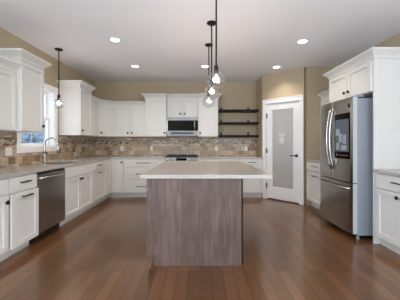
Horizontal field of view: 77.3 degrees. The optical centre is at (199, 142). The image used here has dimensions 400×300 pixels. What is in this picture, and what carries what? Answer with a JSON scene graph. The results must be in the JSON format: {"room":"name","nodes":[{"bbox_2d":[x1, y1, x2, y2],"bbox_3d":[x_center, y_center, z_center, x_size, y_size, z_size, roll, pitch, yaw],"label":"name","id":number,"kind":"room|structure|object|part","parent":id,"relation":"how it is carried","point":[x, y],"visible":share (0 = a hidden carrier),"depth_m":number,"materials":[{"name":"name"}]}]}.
{"room":"kitchen","nodes":[
{"label":"kitchen","id":0,"kind":"room"},
{"bbox_2d":[0,27,94,166],"bbox_3d":[-2.675,-0.140,1.345,0.150,2.740,9.690,0,0,0],"label":"wall","id":1,"kind":"structure","parent":0,"point":[7,40],"depth_m":4.32,"materials":[{"name":"beige paint"}]},
{"bbox_2d":[0,55,21,130],"bbox_3d":[-2.392,-0.557,2.660,0.406,0.822,0.820,0,0,0],"label":"upper cabinet","id":2,"kind":"object","parent":1,"relation":"attached to","point":[8,67],"visible":1,"depth_m":2.94,"materials":[{"name":"white paint"}]},
{"bbox_3d":[-2.258,-0.501,2.865,0.024,0.698,0.400,0,0,0],"label":"door","id":3,"kind":"part","parent":2,"relation":"part of","materials":[{"name":"white paint"}]},
{"bbox_3d":[-2.228,-0.913,2.660,0.077,0.110,0.820,0,0,0],"label":"crown molding","id":4,"kind":"part","parent":2,"relation":"part of","materials":[{"name":"white paint"}]},
{"bbox_2d":[0,48,51,132],"bbox_3d":[-2.367,-0.642,3.303,0.456,0.992,0.609,0,0,0],"label":"upper cabinet","id":5,"kind":"object","parent":1,"relation":"attached to","point":[30,76],"visible":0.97,"depth_m":3.23,"materials":[{"name":"white paint"}]},
{"bbox_3d":[-2.367,-1.083,3.303,0.456,0.110,0.609,0,0,0],"label":"crown molding","id":6,"kind":"part","parent":5,"relation":"part of","materials":[{"name":"white paint"}]},
{"bbox_3d":[-2.208,-0.586,3.303,0.024,0.868,0.445,0,0,0],"label":"door","id":7,"kind":"part","parent":5,"relation":"part of","materials":[{"name":"white paint"}]},
{"bbox_2d":[17,83,57,152],"bbox_3d":[-2.664,-0.425,4.040,0.172,1.140,1.010,0,0,0],"label":"window","id":8,"kind":"structure","parent":1,"relation":"in","point":[50,92],"depth_m":4.43,"materials":[{"name":"white paint"}]},
{"bbox_3d":[-2.700,-0.199,4.040,0.030,0.493,0.816,0,0,0],"label":"sash","id":9,"kind":"part","parent":8,"relation":"part of","materials":[{"name":"white paint"}]},
{"bbox_3d":[-2.733,-0.651,4.040,0.030,0.493,0.816,0,0,0],"label":"sash","id":10,"kind":"part","parent":8,"relation":"part of","materials":[{"name":"white paint"}]},
{"bbox_2d":[0,132,94,166],"bbox_3d":[-2.594,0.085,4.089,0.011,0.462,4.178,0,0,0],"label":"tile backsplash","id":11,"kind":"structure","parent":1,"relation":"attached to","point":[70,147],"depth_m":4.38,"materials":[{"name":"tile"}]},
{"bbox_2d":[5,147,11,155],"bbox_3d":[-2.585,0.115,3.380,0.008,0.116,0.118,0,0,0],"label":"wall outlet","id":12,"kind":"object","parent":11,"relation":"attached to","point":[8,150],"visible":1,"depth_m":3.37,"materials":[{"name":"white plastic"}]},
{"bbox_2d":[57,80,95,135],"bbox_3d":[-2.367,-0.642,4.840,0.456,0.992,0.634,0,0,0],"label":"upper cabinet","id":13,"kind":"object","parent":1,"relation":"attached to","point":[75,118],"visible":1,"depth_m":4.60,"materials":[{"name":"white paint"}]},
{"bbox_3d":[-2.367,-1.083,4.840,0.456,0.110,0.634,0,0,0],"label":"crown molding","id":14,"kind":"part","parent":13,"relation":"part of","materials":[{"name":"white paint"}]},
{"bbox_3d":[-2.208,-0.586,4.840,0.024,0.868,0.470,0,0,0],"label":"door","id":15,"kind":"part","parent":13,"relation":"part of","materials":[{"name":"white paint"}]},
{"bbox_2d":[92,95,100,135],"bbox_3d":[-2.392,-0.557,5.330,0.406,0.822,0.490,0,0,0],"label":"upper cabinet","id":16,"kind":"object","parent":1,"relation":"attached to","point":[95,101],"visible":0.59,"depth_m":5.40,"materials":[{"name":"white paint"}]},
{"bbox_3d":[-2.258,-0.501,5.330,0.024,0.698,0.480,0,0,0],"label":"door","id":17,"kind":"part","parent":16,"relation":"part of","materials":[{"name":"white paint"}]},
{"bbox_3d":[-2.228,-0.913,5.330,0.077,0.110,0.490,0,0,0],"label":"crown molding","id":18,"kind":"part","parent":16,"relation":"part of","materials":[{"name":"white paint"}]},
{"bbox_2d":[95,82,256,137],"bbox_3d":[0.068,-0.140,6.265,5.635,2.740,0.150,0,0,0],"label":"wall","id":19,"kind":"structure","parent":0,"point":[235,95],"depth_m":6.19,"materials":[{"name":"beige paint"}]},
{"bbox_2d":[85,99,114,136],"bbox_3d":[-2.277,-0.557,5.867,0.637,0.822,0.637,0,0,0],"label":"upper cabinet","id":20,"kind":"object","parent":19,"relation":"attached to","point":[106,107],"visible":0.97,"depth_m":5.71,"materials":[{"name":"white paint"}]},
{"bbox_3d":[-2.122,-0.501,5.712,0.372,0.698,0.024,0,0,-45],"label":"door","id":21,"kind":"part","parent":20,"relation":"part of","materials":[{"name":"white paint"}]},
{"bbox_3d":[-2.103,-0.913,5.693,0.077,0.110,0.396,0,0,45],"label":"crown molding","id":22,"kind":"part","parent":20,"relation":"part of","materials":[{"name":"white paint"}]},
{"bbox_2d":[115,101,144,136],"bbox_3d":[-1.633,-0.557,5.982,0.705,0.822,0.406,0,0,0],"label":"upper cabinet","id":23,"kind":"object","parent":19,"relation":"attached to","point":[129,115],"visible":0.98,"depth_m":5.84,"materials":[{"name":"white paint"}]},
{"bbox_3d":[-1.809,-0.501,5.848,0.342,0.698,0.024,0,0,0],"label":"door","id":24,"kind":"part","parent":23,"relation":"part of","materials":[{"name":"white paint"}]},
{"bbox_3d":[-1.633,-0.913,5.817,0.705,0.110,0.077,0,0,0],"label":"crown molding","id":25,"kind":"part","parent":23,"relation":"part of","materials":[{"name":"white paint"}]},
{"bbox_3d":[-1.456,-0.501,5.848,0.342,0.698,0.024,0,0,0],"label":"door","id":26,"kind":"part","parent":23,"relation":"part of","materials":[{"name":"white paint"}]},
{"bbox_2d":[141,93,168,136],"bbox_3d":[-1.063,-0.642,5.957,0.577,0.992,0.456,0,0,0],"label":"upper cabinet","id":27,"kind":"object","parent":19,"relation":"attached to","point":[155,103],"visible":1,"depth_m":5.80,"materials":[{"name":"white paint"}]},
{"bbox_3d":[-1.063,-1.083,5.957,0.577,0.110,0.456,0,0,0],"label":"crown molding","id":28,"kind":"part","parent":27,"relation":"part of","materials":[{"name":"white paint"}]},
{"bbox_3d":[-1.025,-0.586,5.798,0.490,0.868,0.024,0,0,0],"label":"door","id":29,"kind":"part","parent":27,"relation":"part of","materials":[{"name":"white paint"}]},
{"bbox_2d":[95,137,256,155],"bbox_3d":[-0.596,0.105,6.184,3.985,0.502,0.011,0,0,0],"label":"tile backsplash","id":30,"kind":"structure","parent":19,"relation":"attached to","point":[104,146],"depth_m":6.18,"materials":[{"name":"tile"}]},
{"bbox_2d":[167,94,197,116],"bbox_3d":[-0.410,-0.867,5.982,0.720,0.543,0.406,0,0,0],"label":"upper cabinet","id":31,"kind":"object","parent":19,"relation":"attached to","point":[178,105],"visible":0.88,"depth_m":5.84,"materials":[{"name":"white paint"}]},
{"bbox_3d":[-0.590,-0.810,5.848,0.350,0.419,0.024,0,0,0],"label":"door","id":32,"kind":"part","parent":31,"relation":"part of","materials":[{"name":"white paint"}]},
{"bbox_2d":[167,117,197,135],"bbox_3d":[-0.410,-0.377,5.956,0.718,0.432,0.440,0,0,0],"label":"microwave oven","id":33,"kind":"object","parent":31,"relation":"attached to","point":[176,126],"visible":1,"depth_m":5.78,"materials":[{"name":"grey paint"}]},
{"bbox_3d":[-0.410,-0.234,5.792,0.718,0.090,0.022,0,0,0],"label":"panel","id":34,"kind":"part","parent":33,"relation":"part of","materials":[{"name":"silver metal"}]},
{"bbox_3d":[-0.410,-0.401,5.790,0.718,0.236,0.026,0,0,0],"label":"door","id":35,"kind":"part","parent":33,"relation":"part of","materials":[{"name":"black glass"}]},
{"bbox_3d":[-0.410,-1.083,5.817,0.720,0.110,0.077,0,0,0],"label":"crown molding","id":36,"kind":"part","parent":31,"relation":"part of","materials":[{"name":"white paint"}]},
{"bbox_3d":[-0.230,-0.810,5.848,0.350,0.419,0.024,0,0,0],"label":"door","id":37,"kind":"part","parent":31,"relation":"part of","materials":[{"name":"white paint"}]},
{"bbox_2d":[198,93,221,136],"bbox_3d":[0.226,-0.642,5.957,0.542,0.992,0.456,0,0,0],"label":"upper cabinet","id":38,"kind":"object","parent":19,"relation":"attached to","point":[207,117],"visible":0.98,"depth_m":5.80,"materials":[{"name":"white paint"}]},
{"bbox_3d":[0.226,-1.083,5.957,0.542,0.110,0.456,0,0,0],"label":"crown molding","id":39,"kind":"part","parent":38,"relation":"part of","materials":[{"name":"white paint"}]},
{"bbox_2d":[218,108,258,112],"bbox_3d":[0.920,-0.808,6.061,0.950,0.134,0.257,0,0,0],"label":"shelf","id":40,"kind":"object","parent":19,"relation":"attached to","point":[220,110],"visible":1,"depth_m":5.94,"materials":[{"name":"brown wood"}]},
{"bbox_2d":[218,120,258,124],"bbox_3d":[0.920,-0.508,6.061,0.950,0.134,0.257,0,0,0],"label":"shelf","id":41,"kind":"object","parent":19,"relation":"attached to","point":[220,122],"visible":1,"depth_m":5.94,"materials":[{"name":"brown wood"}]},
{"bbox_2d":[218,132,258,137],"bbox_3d":[0.920,-0.201,6.061,0.950,0.134,0.257,0,0,0],"label":"shelf","id":42,"kind":"object","parent":19,"relation":"attached to","point":[220,135],"visible":1,"depth_m":5.94,"materials":[{"name":"brown wood"}]},
{"bbox_2d":[0,197,399,299],"bbox_3d":[0.068,1.270,1.345,5.635,0.080,9.990,0,0,0],"label":"floor","id":43,"kind":"structure","parent":0,"point":[291,252],"depth_m":2.49,"materials":[{"name":"brown wood"}]},
{"bbox_2d":[0,178,9,255],"bbox_3d":[-2.264,0.793,2.288,0.663,0.874,0.575,0,0,0],"label":"base cabinet","id":44,"kind":"object","parent":43,"relation":"on","point":[4,183],"visible":0.99,"depth_m":2.51,"materials":[{"name":"white paint"}]},
{"bbox_3d":[-1.978,0.446,2.288,0.024,0.156,0.563,0,0,0],"label":"drawer","id":45,"kind":"part","parent":44,"relation":"part of","materials":[{"name":"white paint"}]},
{"bbox_2d":[0,173,38,261],"bbox_3d":[-2.252,0.793,2.799,0.685,0.874,0.443,0,0,0],"label":"base cabinet","id":46,"kind":"object","parent":43,"relation":"on","point":[23,194],"visible":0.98,"depth_m":2.77,"materials":[{"name":"white paint"}]},
{"bbox_3d":[-1.978,0.447,2.799,0.024,0.158,0.431,0,0,0],"label":"drawer","id":47,"kind":"part","parent":46,"relation":"part of","materials":[{"name":"white paint"}]},
{"bbox_2d":[29,168,64,243],"bbox_3d":[-2.233,0.794,3.337,0.655,0.864,0.619,0,0,0],"label":"dishwasher","id":48,"kind":"object","parent":43,"relation":"on","point":[50,183],"visible":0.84,"depth_m":3.29,"materials":[{"name":"grey metal"}]},
{"bbox_3d":[-2.305,1.172,3.337,0.510,0.108,0.619,0,0,0],"label":"kick plate","id":49,"kind":"part","parent":48,"relation":"part of","materials":[{"name":"black plastic"}]},
{"bbox_3d":[-1.977,0.750,3.337,0.026,0.724,0.615,0,0,0],"label":"door","id":50,"kind":"part","parent":48,"relation":"part of","materials":[{"name":"silver metal"}]},
{"bbox_3d":[-1.940,0.435,3.337,0.070,0.029,0.560,0,0,0],"label":"handle","id":51,"kind":"part","parent":48,"relation":"part of","materials":[{"name":"silver metal"}]},
{"bbox_2d":[59,163,92,226],"bbox_3d":[-2.265,0.793,4.120,0.659,0.874,0.930,0,0,0],"label":"base cabinet","id":52,"kind":"object","parent":43,"relation":"on","point":[78,178],"visible":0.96,"depth_m":4.05,"materials":[{"name":"white paint"}]},
{"bbox_3d":[-1.978,0.822,3.889,0.024,0.576,0.457,0,0,0],"label":"door","id":53,"kind":"part","parent":52,"relation":"part of","materials":[{"name":"white paint"}]},
{"bbox_3d":[-1.978,0.822,4.351,0.024,0.576,0.457,0,0,0],"label":"door","id":54,"kind":"part","parent":52,"relation":"part of","materials":[{"name":"white paint"}]},
{"bbox_2d":[87,160,105,209],"bbox_3d":[-2.264,0.793,4.912,0.663,0.874,0.655,0,0,0],"label":"base cabinet","id":55,"kind":"object","parent":43,"relation":"on","point":[99,171],"visible":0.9,"depth_m":4.89,"materials":[{"name":"white paint"}]},
{"bbox_3d":[-1.978,0.446,4.912,0.024,0.156,0.643,0,0,0],"label":"drawer","id":56,"kind":"part","parent":55,"relation":"part of","materials":[{"name":"white paint"}]},
{"bbox_3d":[-1.978,0.823,4.912,0.024,0.574,0.643,0,0,0],"label":"door","id":57,"kind":"part","parent":55,"relation":"part of","materials":[{"name":"white paint"}]},
{"bbox_2d":[101,159,124,201],"bbox_3d":[-2.147,0.793,5.713,0.895,0.874,0.945,0,0,0],"label":"base cabinet","id":58,"kind":"object","parent":43,"relation":"on","point":[114,168],"visible":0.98,"depth_m":5.56,"materials":[{"name":"white paint"}]},
{"bbox_2d":[0,156,165,178],"bbox_3d":[-1.681,0.335,4.089,1.813,0.038,4.178,0,0,0],"label":"countertop","id":59,"kind":"structure","parent":58,"relation":"on","point":[10,171],"depth_m":3.58,"materials":[{"name":"beige stone"}]},
{"bbox_2d":[42,137,59,162],"bbox_3d":[-2.400,0.108,4.005,0.271,0.416,0.109,0,0,0],"label":"gooseneck faucet","id":60,"kind":"object","parent":59,"relation":"on","point":[46,139],"visible":1,"depth_m":4.02,"materials":[{"name":"silver metal"}]},
{"bbox_3d":[-2.398,0.043,4.030,0.245,0.286,0.031,0,0,0],"label":"spout","id":61,"kind":"part","parent":60,"relation":"part of","materials":[{"name":"silver metal"}]},
{"bbox_2d":[45,161,79,163],"bbox_3d":[-2.255,0.438,4.080,0.408,0.225,0.678,0,0,0],"label":"sink","id":62,"kind":"object","parent":59,"relation":"in","point":[60,162],"visible":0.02,"depth_m":4.41,"materials":[{"name":"silver metal"}]},
{"bbox_3d":[-1.978,0.739,5.399,0.024,0.742,0.306,0,0,0],"label":"door","id":63,"kind":"part","parent":58,"relation":"part of","materials":[{"name":"white paint"}]},
{"bbox_3d":[-1.834,0.739,5.568,0.256,0.742,0.024,0,0,0],"label":"door","id":64,"kind":"part","parent":58,"relation":"part of","materials":[{"name":"white paint"}]},
{"bbox_2d":[124,159,164,196],"bbox_3d":[-1.238,0.793,5.854,0.925,0.874,0.663,0,0,0],"label":"base cabinet","id":65,"kind":"object","parent":43,"relation":"on","point":[134,186],"visible":0.59,"depth_m":5.56,"materials":[{"name":"white paint"}]},
{"bbox_3d":[-1.238,0.967,5.568,0.913,0.286,0.024,0,0,0],"label":"drawer","id":66,"kind":"part","parent":65,"relation":"part of","materials":[{"name":"white paint"}]},
{"bbox_3d":[-1.238,0.675,5.568,0.913,0.282,0.024,0,0,0],"label":"drawer","id":67,"kind":"part","parent":65,"relation":"part of","materials":[{"name":"white paint"}]},
{"bbox_3d":[-1.238,0.447,5.568,0.913,0.158,0.024,0,0,0],"label":"drawer","id":68,"kind":"part","parent":65,"relation":"part of","materials":[{"name":"white paint"}]},
{"bbox_2d":[165,154,197,160],"bbox_3d":[-0.410,0.755,5.817,0.722,0.950,0.695,0,0,0],"label":"gas range","id":69,"kind":"object","parent":43,"relation":"on","point":[171,157],"visible":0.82,"depth_m":5.54,"materials":[{"name":"silver metal"}]},
{"bbox_2d":[147,179,242,265],"bbox_3d":[-0.065,0.793,3.402,1.000,0.874,1.795,0,0,0],"label":"kitchen island","id":70,"kind":"object","parent":43,"relation":"on","point":[191,222],"visible":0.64,"depth_m":2.50,"materials":[{"name":"grey wood"}]},
{"bbox_2d":[139,161,272,178],"bbox_3d":[0.060,0.335,3.428,1.320,0.038,1.905,0,0,0],"label":"island countertop","id":71,"kind":"structure","parent":70,"relation":"on","point":[167,169],"depth_m":2.77,"materials":[{"name":"beige stone"}]},
{"bbox_3d":[0.425,0.793,3.417,0.020,0.874,1.765,0,0,0],"label":"seating panel","id":72,"kind":"part","parent":70,"relation":"part of","materials":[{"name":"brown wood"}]},
{"bbox_2d":[198,159,218,160],"bbox_3d":[0.193,0.793,5.854,0.475,0.874,0.663,0,0,0],"label":"base cabinet","id":73,"kind":"object","parent":43,"relation":"on","point":[198,159],"visible":0.09,"depth_m":5.57,"materials":[{"name":"white paint"}]},
{"bbox_2d":[219,159,239,160],"bbox_3d":[0.665,0.793,5.854,0.470,0.874,0.663,0,0,0],"label":"base cabinet","id":74,"kind":"object","parent":43,"relation":"on","point":[219,159],"visible":0.08,"depth_m":5.58,"materials":[{"name":"white paint"}]},
{"bbox_2d":[240,159,261,196],"bbox_3d":[1.147,0.793,5.854,0.495,0.874,0.663,0,0,0],"label":"base cabinet","id":75,"kind":"object","parent":43,"relation":"on","point":[251,187],"visible":0.51,"depth_m":5.57,"materials":[{"name":"white paint"}]},
{"bbox_2d":[198,156,262,158],"bbox_3d":[0.675,0.335,5.864,1.441,0.038,0.628,0,0,0],"label":"countertop","id":76,"kind":"structure","parent":75,"relation":"on","point":[199,157],"depth_m":5.55,"materials":[{"name":"beige stone"}]},
{"bbox_3d":[1.147,0.446,5.568,0.483,0.156,0.024,0,0,0],"label":"drawer","id":77,"kind":"part","parent":75,"relation":"part of","materials":[{"name":"white paint"}]},
{"bbox_3d":[1.147,0.823,5.568,0.483,0.574,0.024,0,0,0],"label":"door","id":78,"kind":"part","parent":75,"relation":"part of","materials":[{"name":"white paint"}]},
{"bbox_2d":[307,161,319,209],"bbox_3d":[2.398,0.793,4.555,0.663,0.874,0.770,0,0,0],"label":"base cabinet","id":79,"kind":"object","parent":43,"relation":"on","point":[313,168],"visible":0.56,"depth_m":4.66,"materials":[{"name":"white paint"}]},
{"bbox_2d":[306,159,319,162],"bbox_3d":[2.413,0.335,4.532,0.636,0.038,0.825,0,0,0],"label":"countertop","id":80,"kind":"structure","parent":79,"relation":"on","point":[310,160],"depth_m":4.70,"materials":[{"name":"beige stone"}]},
{"bbox_3d":[2.113,0.446,4.555,0.024,0.156,0.758,0,0,0],"label":"drawer","id":81,"kind":"part","parent":79,"relation":"part of","materials":[{"name":"white paint"}]},
{"bbox_2d":[319,95,372,238],"bbox_3d":[2.268,0.312,3.598,0.874,1.835,0.871,0,0,0],"label":"refrigerator","id":82,"kind":"object","parent":43,"relation":"on","point":[346,125],"visible":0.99,"depth_m":3.24,"materials":[{"name":"grey metal"}]},
{"bbox_3d":[1.946,-0.040,3.817,0.090,1.090,0.432,0,0,0],"label":"door","id":83,"kind":"part","parent":82,"relation":"part of","materials":[{"name":"silver metal"}]},
{"bbox_3d":[1.874,-0.060,3.638,0.085,0.868,0.025,0,0,0],"label":"handle","id":84,"kind":"part","parent":82,"relation":"part of","materials":[{"name":"silver metal"}]},
{"bbox_3d":[1.874,-0.060,3.558,0.085,0.868,0.025,0,0,0],"label":"handle","id":85,"kind":"part","parent":82,"relation":"part of","materials":[{"name":"silver metal"}]},
{"bbox_3d":[1.888,0.585,3.598,0.098,0.025,0.789,0,0,0],"label":"handle","id":86,"kind":"part","parent":82,"relation":"part of","materials":[{"name":"silver metal"}]},
{"bbox_3d":[1.946,0.837,3.598,0.090,0.637,0.871,0,0,0],"label":"freezer drawer","id":87,"kind":"part","parent":82,"relation":"part of","materials":[{"name":"silver metal"}]},
{"bbox_2d":[335,119,348,151],"bbox_3d":[1.905,-0.100,3.364,0.005,0.430,0.282,0,0,-4],"label":"screen","id":88,"kind":"object","parent":82,"relation":"attached to","point":[341,125],"depth_m":3.35,"materials":[{"name":"grey"}]},
{"bbox_3d":[1.946,-0.040,3.378,0.090,1.090,0.432,0,0,0],"label":"door","id":89,"kind":"part","parent":82,"relation":"part of","materials":[{"name":"silver metal"}]},
{"bbox_2d":[323,47,399,243],"bbox_3d":[2.386,0.046,3.561,0.688,2.368,1.193,0,0,0],"label":"refrigerator surround","id":90,"kind":"object","parent":43,"relation":"on","point":[374,73],"visible":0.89,"depth_m":3.04,"materials":[{"name":"white paint"}]},
{"bbox_3d":[2.113,-0.831,3.829,0.024,0.379,0.492,0,0,0],"label":"door","id":91,"kind":"part","parent":90,"relation":"part of","materials":[{"name":"white paint"}]},
{"bbox_3d":[2.113,-0.831,3.326,0.024,0.379,0.492,0,0,0],"label":"door","id":92,"kind":"part","parent":90,"relation":"part of","materials":[{"name":"white paint"}]},
{"bbox_3d":[2.386,-1.083,3.561,0.688,0.110,1.193,0,0,0],"label":"crown molding","id":93,"kind":"part","parent":90,"relation":"part of","materials":[{"name":"white paint"}]},
{"bbox_3d":[2.425,0.080,3.053,0.610,2.300,0.028,0,0,0],"label":"panel","id":94,"kind":"part","parent":90,"relation":"part of","materials":[{"name":"white paint"}]},
{"bbox_2d":[375,173,399,254],"bbox_3d":[2.398,0.793,2.618,0.663,0.874,0.835,0,0,0],"label":"base cabinet","id":95,"kind":"object","parent":43,"relation":"on","point":[387,187],"visible":1,"depth_m":2.82,"materials":[{"name":"white paint"}]},
{"bbox_2d":[373,169,399,176],"bbox_3d":[2.413,0.335,2.615,0.636,0.038,0.830,0,0,0],"label":"countertop","id":96,"kind":"structure","parent":95,"relation":"on","point":[395,172],"depth_m":2.87,"materials":[{"name":"beige stone"}]},
{"bbox_3d":[2.113,0.447,2.598,0.024,0.158,0.784,0,0,0],"label":"drawer","id":97,"kind":"part","parent":95,"relation":"part of","materials":[{"name":"white paint"}]},
{"bbox_2d":[0,0,399,81],"bbox_3d":[0.068,-1.560,1.345,5.635,0.100,9.990,0,0,0],"label":"ceiling","id":98,"kind":"structure","parent":0,"point":[167,39],"depth_m":3.45,"materials":[{"name":"white paint"}]},
{"bbox_2d":[54,48,64,105],"bbox_3d":[-2.270,-1.030,4.020,0.170,0.961,0.170,0,0,0],"label":"pendant lamp","id":99,"kind":"object","parent":98,"relation":"hanging from","point":[56,49],"visible":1,"depth_m":4.01,"materials":[{"name":"black metal"}]},
{"bbox_3d":[-2.270,-1.133,4.020,0.016,0.715,0.016,0,0,-23],"label":"rod","id":100,"kind":"part","parent":99,"relation":"part of","materials":[{"name":"black"}]},
{"bbox_2d":[108,37,121,42],"bbox_3d":[-1.245,-1.507,3.660,0.188,0.006,0.188,0,0,0],"label":"recessed light","id":101,"kind":"object","parent":98,"relation":"in","point":[112,39],"visible":1,"depth_m":3.64,"materials":[{"name":"white paint"}]},
{"bbox_2d":[203,43,214,107],"bbox_3d":[0.136,-1.027,3.840,0.190,0.965,0.190,0,0,0],"label":"pendant lamp","id":102,"kind":"object","parent":98,"relation":"hanging from","point":[208,45],"visible":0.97,"depth_m":3.83,"materials":[{"name":"black"}]},
{"bbox_3d":[0.136,-1.140,3.840,0.016,0.700,0.016,0,0,23],"label":"rod","id":103,"kind":"part","parent":102,"relation":"part of","materials":[{"name":"black metal"}]},
{"bbox_2d":[204,20,218,99],"bbox_3d":[0.146,-1.027,3.140,0.190,0.965,0.190,0,0,0],"label":"pendant lamp","id":104,"kind":"object","parent":98,"relation":"hanging from","point":[211,23],"visible":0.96,"depth_m":3.13,"materials":[{"name":"black metal"}]},
{"bbox_3d":[0.146,-1.140,3.140,0.016,0.700,0.016,0,0,23],"label":"rod","id":105,"kind":"part","parent":104,"relation":"part of","materials":[{"name":"black metal"}]},
{"bbox_2d":[207,0,225,89],"bbox_3d":[0.165,-1.027,2.540,0.190,0.965,0.190,0,0,0],"label":"pendant lamp","id":106,"kind":"object","parent":98,"relation":"hanging from","point":[216,70],"visible":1,"depth_m":2.53,"materials":[{"name":"black"}]},
{"bbox_3d":[0.165,-1.140,2.540,0.016,0.700,0.016,0,0,23],"label":"rod","id":107,"kind":"part","parent":106,"relation":"part of","materials":[{"name":"black"}]},
{"bbox_2d":[214,65,218,73],"bbox_3d":[0.165,-0.747,2.540,0.048,0.096,0.048,0,0,0],"label":"socket","id":108,"kind":"object","parent":106,"relation":"attached to","point":[216,70],"depth_m":2.52,"materials":[{"name":"black metal"}]},
{"bbox_2d":[296,39,308,43],"bbox_3d":[1.525,-1.507,3.720,0.188,0.006,0.188,0,0,0],"label":"recessed light","id":109,"kind":"object","parent":98,"relation":"in","point":[301,41],"visible":1,"depth_m":3.71,"materials":[{"name":"white paint"}]},
{"bbox_2d":[257,77,261,156],"bbox_3d":[1.450,-0.140,5.918,0.100,2.740,0.545,0,0,0],"label":"wall","id":110,"kind":"structure","parent":0,"point":[259,82],"depth_m":5.88,"materials":[{"name":"beige paint"}]},
{"bbox_2d":[262,67,304,204],"bbox_3d":[1.765,-0.140,5.311,0.926,2.740,0.100,0,0,45],"label":"wall","id":111,"kind":"structure","parent":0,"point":[287,83],"depth_m":5.21,"materials":[{"name":"beige paint"}]},
{"bbox_2d":[262,95,303,204],"bbox_3d":[1.750,0.138,5.295,0.926,2.185,0.144,0,0,45],"label":"door","id":112,"kind":"structure","parent":111,"relation":"attached to","point":[283,119],"depth_m":5.26,"materials":[{"name":"white paint"}]},
{"bbox_3d":[1.751,0.117,5.296,0.470,1.661,0.008,0,0,45],"label":"frosted pane","id":113,"kind":"part","parent":112,"relation":"part of","materials":[{"name":"white glass"}]},
{"bbox_2d":[305,67,334,204],"bbox_3d":[2.420,-0.140,5.000,0.630,2.740,0.100,0,0,0],"label":"wall","id":114,"kind":"structure","parent":0,"point":[316,83],"depth_m":4.95,"materials":[{"name":"beige paint"}]},
{"bbox_2d":[375,33,399,46],"bbox_3d":[2.810,-0.140,1.345,0.150,2.740,9.690,0,0,0],"label":"wall","id":115,"kind":"structure","parent":0,"point":[394,41],"depth_m":3.55,"materials":[{"name":"beige paint"}]},
{"bbox_2d":[318,89,328,105],"bbox_3d":[2.527,-0.557,4.555,0.406,0.822,0.770,0,0,0],"label":"upper cabinet","id":116,"kind":"object","parent":115,"relation":"attached to","point":[324,96],"visible":0.12,"depth_m":4.76,"materials":[{"name":"white paint"}]},
{"bbox_3d":[2.362,-0.913,4.555,0.077,0.110,0.770,0,0,0],"label":"crown molding","id":117,"kind":"part","parent":116,"relation":"part of","materials":[{"name":"white paint"}]},
{"bbox_3d":[2.393,-0.501,4.747,0.024,0.698,0.375,0,0,0],"label":"door","id":118,"kind":"part","parent":116,"relation":"part of","materials":[{"name":"white paint"}]},
{"label":"outside","id":119,"kind":"structure","parent":0,"visible":0},
{"bbox_3d":[0.000,1.780,10.000,120.000,0.100,100.000,0,0,0],"label":"ground","id":120,"kind":"structure","parent":119,"visible":0},
{"bbox_2d":[22,133,42,142],"bbox_3d":[-11.531,-0.814,17.130,2.214,5.088,1.818,0,0,30],"label":"spruce tree","id":121,"kind":"object","parent":120,"relation":"on","point":[28,137],"visible":0.2,"depth_m":16.93,"materials":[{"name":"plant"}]},
{"bbox_2d":[38,120,44,142],"bbox_3d":[-13.039,-0.920,20.729,2.113,5.300,2.178,0,0,9],"label":"spruce tree","id":122,"kind":"object","parent":120,"relation":"on","point":[42,135],"visible":0.08,"depth_m":20.29,"materials":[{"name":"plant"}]}
]}

